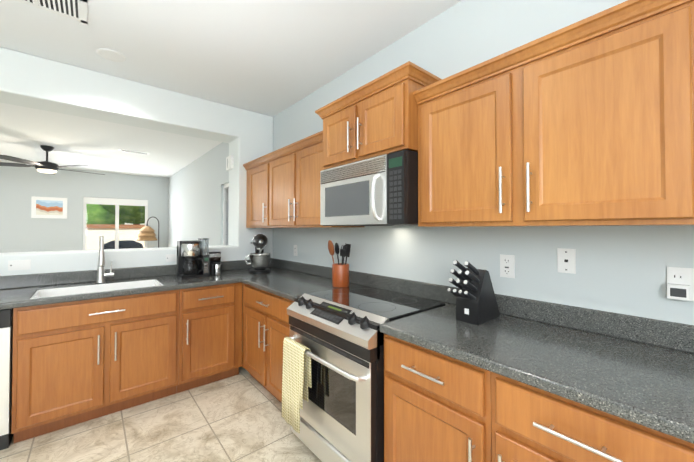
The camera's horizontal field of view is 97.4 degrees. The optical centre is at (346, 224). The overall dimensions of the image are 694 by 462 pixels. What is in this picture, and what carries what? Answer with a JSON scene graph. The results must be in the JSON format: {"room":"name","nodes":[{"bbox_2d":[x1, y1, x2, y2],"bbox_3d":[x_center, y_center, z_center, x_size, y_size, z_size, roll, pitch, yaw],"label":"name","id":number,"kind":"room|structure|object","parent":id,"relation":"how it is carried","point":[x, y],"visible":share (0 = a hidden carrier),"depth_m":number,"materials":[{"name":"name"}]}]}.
{"room":"kitchen","nodes":[
{"label":"kitchen","id":0,"kind":"room"},
{"bbox_2d":[0,166,167,252],"bbox_3d":[-6.007,0.185,5.210,6.150,2.500,0.150,1,-1,-40],"label":"wall","id":1,"kind":"structure","parent":0,"point":[21,230],"depth_m":5.69,"materials":[{"name":"white paint"}]},
{"bbox_2d":[31,196,66,218],"bbox_3d":[-5.439,-0.312,5.576,0.470,0.385,0.024,1,-1,-40],"label":"framed picture","id":2,"kind":"object","parent":1,"relation":"attached to","point":[48,207],"visible":0.98,"depth_m":5.56,"materials":[{"name":"paper"}]},
{"bbox_2d":[83,197,147,249],"bbox_3d":[-4.714,0.072,6.246,1.076,1.221,0.108,1,-1,-40],"label":"window","id":3,"kind":"structure","parent":1,"relation":"in","point":[117,223],"depth_m":6.22,"materials":[{"name":"white glass"}]},
{"bbox_2d":[0,103,221,177],"bbox_3d":[-4.698,-1.137,3.670,6.150,0.100,4.220,1,-1,-40],"label":"ceiling","id":4,"kind":"structure","parent":0,"point":[93,144],"depth_m":4.10,"materials":[{"name":"white paint"}]},
{"bbox_2d":[0,145,104,174],"bbox_3d":[-4.174,-0.897,4.237,1.285,0.362,1.241,1,-1,-40],"label":"ceiling fan","id":5,"kind":"object","parent":4,"relation":"hanging from","point":[46,166],"visible":1,"depth_m":4.10,"materials":[{"name":"black metal"}]},
{"bbox_2d":[119,149,148,154],"bbox_3d":[-3.126,-1.071,4.480,0.360,0.007,0.110,1,-1,-40],"label":"ceiling vent","id":6,"kind":"object","parent":4,"relation":"in","point":[133,151],"visible":1,"depth_m":4.46,"materials":[{"name":"white metal"}]},
{"bbox_2d":[0,47,272,336],"bbox_3d":[-3.293,0.028,1.863,6.000,2.720,0.330,1,-1,-40],"label":"wall","id":7,"kind":"structure","parent":0,"point":[32,81],"depth_m":2.81,"materials":[{"name":"white paint"}]},
{"bbox_2d":[8,260,30,270],"bbox_3d":[-2.486,0.306,2.313,0.118,0.075,0.009,1,-1,-40],"label":"light switch","id":8,"kind":"object","parent":7,"relation":"attached to","point":[19,265],"visible":1,"depth_m":2.31,"materials":[{"name":"white plastic"}]},
{"bbox_2d":[166,254,176,261],"bbox_3d":[-1.706,0.322,2.968,0.100,0.070,0.009,1,-1,-40],"label":"light switch","id":9,"kind":"object","parent":7,"relation":"attached to","point":[171,257],"visible":0.81,"depth_m":2.96,"materials":[{"name":"white plastic"}]},
{"bbox_2d":[226,155,233,170],"bbox_3d":[-1.375,-0.726,3.574,0.032,0.155,0.168,1,-1,-40],"label":"door chime","id":10,"kind":"object","parent":7,"relation":"attached to","point":[230,162],"visible":1,"depth_m":3.54,"materials":[{"name":"white plastic"}]},
{"bbox_2d":[0,367,321,461],"bbox_3d":[-2.825,1.431,1.401,6.150,0.100,10.050,1,-1,-40],"label":"floor","id":11,"kind":"structure","parent":0,"point":[238,418],"depth_m":2.02,"materials":[{"name":"beige tile"}]},
{"bbox_2d":[0,308,13,449],"bbox_3d":[-2.470,0.951,1.884,0.602,0.871,0.657,1,-1,-40],"label":"dishwasher","id":12,"kind":"object","parent":11,"relation":"on","point":[6,342],"visible":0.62,"depth_m":1.85,"materials":[{"name":"silver metal"}]},
{"bbox_2d":[11,290,178,443],"bbox_3d":[-1.888,0.957,2.382,0.918,0.874,0.655,1,-1,-40],"label":"base cabinet","id":13,"kind":"object","parent":11,"relation":"on","point":[75,362],"visible":1,"depth_m":2.11,"materials":[{"name":"brown wood"}]},
{"bbox_2d":[136,217,158,246],"bbox_3d":[-4.083,0.638,6.355,0.533,1.626,0.376,1,-1,-40],"label":"lamp","id":14,"kind":"object","parent":11,"relation":"on","point":[146,233],"visible":0.79,"depth_m":6.22,"materials":[{"name":"beige"}]},
{"bbox_2d":[176,282,241,392],"bbox_3d":[-1.337,0.964,2.845,0.517,0.874,0.655,1,-1,-40],"label":"base cabinet","id":15,"kind":"object","parent":11,"relation":"on","point":[210,334],"visible":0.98,"depth_m":2.61,"materials":[{"name":"brown wood"}]},
{"bbox_2d":[242,283,293,402],"bbox_3d":[-0.433,0.960,2.594,0.655,0.874,1.000,1,-1,-40],"label":"base cabinet","id":16,"kind":"object","parent":11,"relation":"on","point":[266,328],"visible":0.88,"depth_m":2.40,"materials":[{"name":"brown wood"}]},
{"bbox_2d":[0,258,287,309],"bbox_3d":[-1.750,0.452,2.515,2.610,0.139,0.643,1,-1,-40],"label":"countertop","id":17,"kind":"structure","parent":16,"relation":"on","point":[16,291],"depth_m":2.45,"materials":[{"name":"grey stone"}]},
{"bbox_2d":[30,279,162,298],"bbox_3d":[-1.867,0.592,2.333,0.744,0.224,0.374,1,-1,-40],"label":"sink","id":18,"kind":"object","parent":17,"relation":"in","point":[44,293],"visible":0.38,"depth_m":2.42,"materials":[{"name":"white ceramic"}]},
{"bbox_2d":[96,236,113,282],"bbox_3d":[-1.968,0.284,2.486,0.119,0.394,0.225,1,-1,-40],"label":"faucet","id":19,"kind":"object","parent":17,"relation":"on","point":[101,274],"visible":1,"depth_m":2.50,"materials":[{"name":"silver metal"}]},
{"bbox_2d":[176,238,209,278],"bbox_3d":[-1.436,0.307,2.850,0.240,0.357,0.210,1,-1,-40],"label":"coffee maker","id":20,"kind":"object","parent":17,"relation":"on","point":[193,258],"visible":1,"depth_m":2.79,"materials":[{"name":"black plastic"}]},
{"bbox_2d":[209,251,221,274],"bbox_3d":[-1.291,0.377,2.995,0.114,0.222,0.167,1,-1,-40],"label":"coffee grinder","id":21,"kind":"object","parent":17,"relation":"on","point":[215,267],"visible":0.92,"depth_m":2.96,"materials":[{"name":"black plastic"}]},
{"bbox_2d":[245,234,270,273],"bbox_3d":[-0.938,0.292,3.208,0.281,0.398,0.374,1,-1,-40],"label":"stand mixer","id":22,"kind":"object","parent":17,"relation":"on","point":[259,260],"visible":1,"depth_m":3.09,"materials":[{"name":"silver metal"}]},
{"bbox_2d":[240,261,693,443],"bbox_3d":[0.277,0.441,1.765,0.643,0.139,4.398,1,-1,-40],"label":"countertop","id":23,"kind":"structure","parent":16,"relation":"on","point":[637,370],"depth_m":1.16,"materials":[{"name":"grey stone"}]},
{"bbox_2d":[328,240,350,287],"bbox_3d":[-0.050,0.299,2.384,0.138,0.360,0.177,1,-1,-40],"label":"utensil crock","id":24,"kind":"object","parent":23,"relation":"on","point":[340,275],"visible":1,"depth_m":2.35,"materials":[{"name":"orange ceramic"}]},
{"bbox_2d":[447,260,499,324],"bbox_3d":[0.624,0.317,1.498,0.313,0.298,0.112,1,-1,-40],"label":"knife block","id":25,"kind":"object","parent":23,"relation":"on","point":[476,301],"visible":1,"depth_m":1.45,"materials":[{"name":"black painted wood"},{"name":"black plastic"},{"name":"steel"}]},
{"bbox_2d":[287,285,444,461],"bbox_3d":[0.074,0.922,1.866,0.691,0.930,0.757,1,-1,-40],"label":"range","id":26,"kind":"object","parent":11,"relation":"on","point":[338,334],"visible":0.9,"depth_m":1.61,"materials":[{"name":"silver metal"}]},
{"bbox_2d":[282,337,310,432],"bbox_3d":[-0.300,0.932,1.793,0.068,0.479,0.238,1,-1,-40],"label":"hanging towel","id":27,"kind":"object","parent":26,"relation":"hanging from","point":[296,379],"visible":1,"depth_m":1.77,"materials":[{"name":"beige fabric"}]},
{"bbox_2d":[384,334,491,461],"bbox_3d":[0.546,0.943,1.428,0.655,0.874,0.508,1,-1,-40],"label":"base cabinet","id":28,"kind":"object","parent":11,"relation":"on","point":[437,407],"visible":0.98,"depth_m":1.23,"materials":[{"name":"brown wood"}]},
{"bbox_2d":[491,372,693,461],"bbox_3d":[0.871,0.938,1.040,0.655,0.874,0.500,1,-1,-40],"label":"base cabinet","id":29,"kind":"object","parent":11,"relation":"on","point":[531,423],"visible":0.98,"depth_m":0.89,"materials":[{"name":"brown wood"}]},
{"bbox_2d":[167,142,228,246],"bbox_3d":[-2.551,0.187,5.356,0.370,2.500,4.070,1,-1,-40],"label":"wall","id":30,"kind":"structure","parent":0,"point":[195,199],"depth_m":4.80,"materials":[{"name":"white paint"}]},
{"bbox_2d":[223,183,228,244],"bbox_3d":[-1.510,-0.018,3.928,0.074,1.026,0.316,1,-1,-40],"label":"living room window","id":31,"kind":"structure","parent":30,"relation":"in","point":[225,209],"depth_m":4.01,"materials":[{"name":"white plastic"}]},
{"bbox_2d":[0,0,461,116],"bbox_3d":[-0.894,-1.405,0.307,4.650,0.100,5.830,1,-1,-40],"label":"ceiling","id":32,"kind":"structure","parent":0,"point":[272,58],"depth_m":2.18,"materials":[{"name":"white paint"}]},
{"bbox_2d":[15,0,87,23],"bbox_3d":[-1.871,-1.331,1.694,0.650,0.008,0.275,1,-1,-40],"label":"ceiling vent","id":33,"kind":"object","parent":32,"relation":"in","point":[76,10],"visible":1,"depth_m":1.86,"materials":[{"name":"white metal"}]},
{"bbox_2d":[96,48,125,61],"bbox_3d":[-1.840,-1.320,2.379,0.188,0.010,0.188,1,-1,-40],"label":"recessed light","id":34,"kind":"object","parent":32,"relation":"in","point":[110,55],"visible":1,"depth_m":2.37,"materials":[{"name":"white plastic"}]},
{"bbox_2d":[273,0,693,324],"bbox_3d":[0.830,0.026,1.733,0.150,2.720,5.830,1,-1,-40],"label":"wall","id":35,"kind":"structure","parent":0,"point":[621,269],"depth_m":1.65,"materials":[{"name":"white paint"}]},
{"bbox_2d":[243,155,266,227],"bbox_3d":[-0.830,-0.324,3.325,0.346,0.714,0.602,1,-1,-40],"label":"upper cabinet","id":36,"kind":"object","parent":35,"relation":"attached to","point":[256,182],"depth_m":3.20,"materials":[{"name":"brown wood"}]},
{"bbox_2d":[294,245,296,255],"bbox_3d":[-0.550,0.272,3.248,0.009,0.115,0.070,1,-1,-40],"label":"outlet","id":37,"kind":"object","parent":35,"relation":"attached to","point":[295,250],"visible":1,"depth_m":3.24,"materials":[{"name":"white plastic"}]},
{"bbox_2d":[267,131,364,227],"bbox_3d":[-0.315,-0.333,2.711,0.346,0.714,1.002,1,-1,-40],"label":"upper cabinet","id":38,"kind":"object","parent":35,"relation":"attached to","point":[283,187],"depth_m":2.57,"materials":[{"name":"brown wood"}]},
{"bbox_2d":[315,61,441,169],"bbox_3d":[0.209,-0.608,1.999,0.465,0.425,0.847,1,-1,-40],"label":"upper cabinet","id":39,"kind":"object","parent":35,"relation":"attached to","point":[378,116],"visible":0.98,"depth_m":1.75,"materials":[{"name":"brown wood"}]},
{"bbox_2d":[320,150,417,225],"bbox_3d":[0.196,-0.190,1.984,0.491,0.395,0.757,1,-1,-40],"label":"microwave","id":40,"kind":"object","parent":39,"relation":"attached to","point":[381,190],"visible":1,"depth_m":1.74,"materials":[{"name":"silver metal"}]},
{"bbox_2d":[500,254,514,277],"bbox_3d":[0.838,0.217,1.595,0.009,0.118,0.072,1,-1,-40],"label":"outlet","id":41,"kind":"object","parent":35,"relation":"attached to","point":[507,266],"visible":1,"depth_m":1.59,"materials":[{"name":"white plastic"}]},
{"bbox_2d":[413,0,693,226],"bbox_3d":[0.822,-0.352,1.356,0.346,0.714,1.002,1,-1,-40],"label":"upper cabinet","id":42,"kind":"object","parent":35,"relation":"attached to","point":[588,121],"visible":1,"depth_m":1.08,"materials":[{"name":"brown wood"}]},
{"bbox_2d":[557,248,575,273],"bbox_3d":[1.005,0.165,1.397,0.008,0.112,0.070,1,-1,-40],"label":"phone jack","id":43,"kind":"object","parent":35,"relation":"attached to","point":[566,260],"visible":1,"depth_m":1.39,"materials":[{"name":"white plastic"}]},
{"bbox_2d":[667,267,693,300],"bbox_3d":[1.251,0.216,1.078,0.041,0.118,0.165,1,-1,-40],"label":"electrical outlet","id":44,"kind":"object","parent":35,"relation":"attached to","point":[680,283],"visible":1,"depth_m":1.11,"materials":[{"name":"white plastic"}]}
]}

